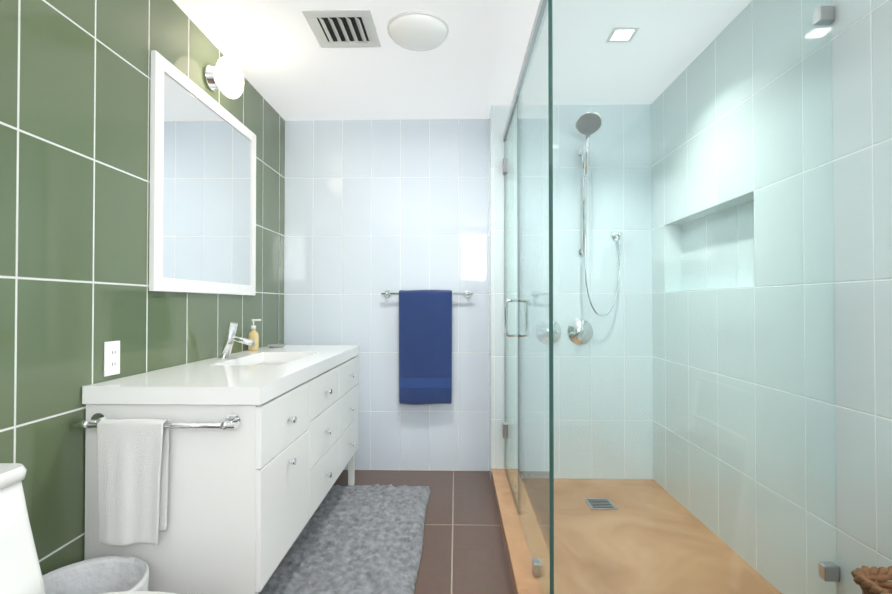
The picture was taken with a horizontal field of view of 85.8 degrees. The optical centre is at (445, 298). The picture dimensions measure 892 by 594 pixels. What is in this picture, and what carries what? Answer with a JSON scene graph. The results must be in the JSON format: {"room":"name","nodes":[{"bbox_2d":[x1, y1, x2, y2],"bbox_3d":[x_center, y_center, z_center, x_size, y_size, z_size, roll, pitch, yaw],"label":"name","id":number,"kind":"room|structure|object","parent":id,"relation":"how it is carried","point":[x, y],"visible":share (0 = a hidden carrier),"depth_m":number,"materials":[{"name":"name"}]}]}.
{"room":"bathroom","nodes":[
{"label":"bathroom","id":0,"kind":"room"},
{"bbox_2d":[0,0,284,575],"bbox_3d":[-1.211,-0.060,1.008,0.100,2.400,4.783,0,-1,1],"label":"wall","id":1,"kind":"structure","parent":0,"point":[75,293],"depth_m":1.52,"materials":[{"name":"green tile"}]},
{"bbox_2d":[104,341,119,376],"bbox_3d":[-1.141,0.203,1.643,0.010,0.116,0.072,0,-1,1],"label":"electrical outlet","id":2,"kind":"object","parent":1,"relation":"attached to","point":[111,357],"visible":1,"depth_m":1.64,"materials":[{"name":"white plastic"}]},
{"bbox_2d":[149,50,255,295],"bbox_3d":[-1.120,-0.489,2.312,0.022,0.930,0.932,0,-1,1],"label":"mirror","id":3,"kind":"object","parent":1,"relation":"attached to","point":[202,223],"visible":1,"depth_m":2.16,"materials":[{"name":"white paint"}]},
{"bbox_2d":[204,56,243,98],"bbox_3d":[-1.057,-1.060,2.301,0.152,0.188,0.188,0,-1,1],"label":"sconce","id":4,"kind":"object","parent":1,"relation":"attached to","point":[224,75],"visible":0.98,"depth_m":2.25,"materials":[{"name":"white glass"}]},
{"bbox_2d":[284,119,488,470],"bbox_3d":[-0.460,-0.032,3.334,1.504,2.400,0.100,0,-1,1],"label":"wall","id":5,"kind":"structure","parent":0,"point":[374,209],"depth_m":3.29,"materials":[{"name":"white tile"}]},
{"bbox_2d":[381,290,472,404],"bbox_3d":[-0.127,0.320,3.222,0.615,0.764,0.101,0,-1,1],"label":"towel rail","id":6,"kind":"object","parent":5,"relation":"attached to","point":[425,346],"visible":1,"depth_m":3.18,"materials":[{"name":"blue fabric"}]},
{"bbox_2d":[399,290,451,404],"bbox_3d":[-0.137,0.321,3.208,0.358,0.768,0.074,0,-1,1],"label":"towel","id":7,"kind":"object","parent":6,"relation":"hanging from","point":[425,316],"depth_m":3.18,"materials":[{"name":"blue fabric"}]},
{"bbox_2d":[333,470,512,593],"bbox_3d":[0.073,1.190,0.966,2.669,0.100,4.783,0,-1,1],"label":"floor","id":8,"kind":"structure","parent":0,"point":[463,550],"depth_m":2.38,"materials":[{"name":"brown tile"}]},
{"bbox_2d":[0,463,176,593],"bbox_3d":[-0.809,0.761,0.949,0.693,0.756,0.392,0,-1,1],"label":"toilet","id":9,"kind":"object","parent":8,"relation":"on","point":[20,571],"visible":1,"depth_m":1.09,"materials":[{"name":"white ceramic"}]},
{"bbox_2d":[42,556,148,593],"bbox_3d":[-0.995,0.962,1.311,0.312,0.362,0.312,0,-1,1],"label":"trash bin","id":10,"kind":"object","parent":8,"relation":"on","point":[106,574],"visible":0.81,"depth_m":1.43,"materials":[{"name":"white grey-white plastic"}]},
{"bbox_2d":[76,365,357,593],"bbox_3d":[-0.836,0.789,2.274,0.587,0.734,1.520,0,-1,1],"label":"bathroom vanity","id":11,"kind":"object","parent":8,"relation":"on","point":[220,474],"depth_m":1.52,"materials":[{"name":"white paint"}]},
{"bbox_2d":[97,418,168,545],"bbox_3d":[-0.954,0.554,1.461,0.204,0.379,0.055,0,-1,1],"label":"hand towel","id":12,"kind":"object","parent":11,"relation":"hanging from","point":[133,454],"depth_m":1.44,"materials":[{"name":"white fabric"}]},
{"bbox_2d":[248,319,260,350],"bbox_3d":[-1.071,0.202,2.681,0.069,0.175,0.041,0,-1,1],"label":"soap bottle","id":13,"kind":"object","parent":11,"relation":"on","point":[253,334],"visible":0.96,"depth_m":2.67,"materials":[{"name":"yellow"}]},
{"bbox_2d":[268,344,285,347],"bbox_3d":[-1.026,0.285,2.909,0.096,0.013,0.156,0,-1,1],"label":"soap dish","id":14,"kind":"object","parent":11,"relation":"on","point":[275,345],"visible":1,"depth_m":2.90,"materials":[{"name":"grey ceramic"}]},
{"bbox_2d":[258,484,429,593],"bbox_3d":[-0.427,1.138,2.266,0.638,0.051,1.346,0,-1,1],"label":"rug","id":15,"kind":"object","parent":8,"relation":"on","point":[363,539],"visible":0.85,"depth_m":2.18,"materials":[{"name":"grey fabric"}]},
{"bbox_2d":[491,469,781,593],"bbox_3d":[0.778,1.110,2.259,1.015,0.090,1.536,0,-1,1],"label":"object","id":16,"kind":"structure","parent":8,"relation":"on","point":[524,579],"depth_m":2.17,"materials":[{"name":"beige stone"}]},
{"bbox_2d":[502,0,839,593],"bbox_3d":[0.790,0.004,2.301,0.987,2.121,1.476,0,-1,1],"label":"glass wall","id":17,"kind":"structure","parent":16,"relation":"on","point":[517,164],"depth_m":1.59,"materials":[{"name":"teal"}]},
{"bbox_2d":[851,565,891,593],"bbox_3d":[1.099,0.886,0.944,0.308,0.502,0.421,0,-1,1],"label":"basket","id":18,"kind":"object","parent":8,"relation":"on","point":[872,580],"visible":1,"depth_m":1.13,"materials":[{"name":"wicker"}]},
{"bbox_2d":[174,0,751,119],"bbox_3d":[0.073,-1.310,0.996,2.669,0.100,4.783,0,-1,1],"label":"ceiling","id":19,"kind":"structure","parent":0,"point":[470,66],"depth_m":2.45,"materials":[{"name":"white paint"}]},
{"bbox_2d":[301,9,380,47],"bbox_3d":[-0.471,-1.237,2.216,0.300,0.018,0.300,0,-1,1],"label":"ceiling vent","id":20,"kind":"object","parent":19,"relation":"in","point":[354,28],"visible":1,"depth_m":2.20,"materials":[{"name":"white plastic"}]},
{"bbox_2d":[387,10,448,51],"bbox_3d":[-0.129,-1.209,2.213,0.284,0.072,0.284,0,-1,1],"label":"dome light","id":21,"kind":"object","parent":19,"relation":"attached to","point":[417,30],"visible":1,"depth_m":2.14,"materials":[{"name":"white glass"}]},
{"bbox_2d":[606,27,639,41],"bbox_3d":[0.830,-1.242,2.258,0.120,0.004,0.120,0,-1,1],"label":"recessed light","id":22,"kind":"object","parent":19,"relation":"in","point":[627,32],"depth_m":2.25,"materials":[{"name":"white plastic"}]},
{"bbox_2d":[489,104,652,478],"bbox_3d":[0.872,-0.034,3.198,1.165,2.400,0.317,0,-1,1],"label":"wall","id":23,"kind":"structure","parent":0,"point":[498,115],"depth_m":3.04,"materials":[{"name":"tile"}]},
{"bbox_2d":[536,319,560,343],"bbox_3d":[0.648,0.208,3.012,0.164,0.164,0.055,0,-1,1],"label":"shower valve","id":24,"kind":"object","parent":23,"relation":"attached to","point":[557,332],"depth_m":3.03,"materials":[{"name":"silver metal"}]},
{"bbox_2d":[567,319,592,344],"bbox_3d":[0.848,0.208,3.008,0.164,0.164,0.055,0,-1,1],"label":"shower valve","id":25,"kind":"object","parent":23,"relation":"attached to","point":[579,336],"depth_m":3.02,"materials":[{"name":"silver metal"}]},
{"bbox_2d":[575,111,621,315],"bbox_3d":[0.939,-0.499,2.924,0.322,1.209,0.236,0,-1,1],"label":"shower rail","id":26,"kind":"object","parent":23,"relation":"attached to","point":[593,120],"depth_m":2.93,"materials":[{"name":"silver metal"}]},
{"bbox_2d":[651,0,891,593],"bbox_3d":[1.333,-0.061,0.955,0.150,2.400,4.783,0,-1,1],"label":"wall","id":27,"kind":"structure","parent":0,"point":[860,146],"depth_m":1.81,"materials":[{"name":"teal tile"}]}
]}

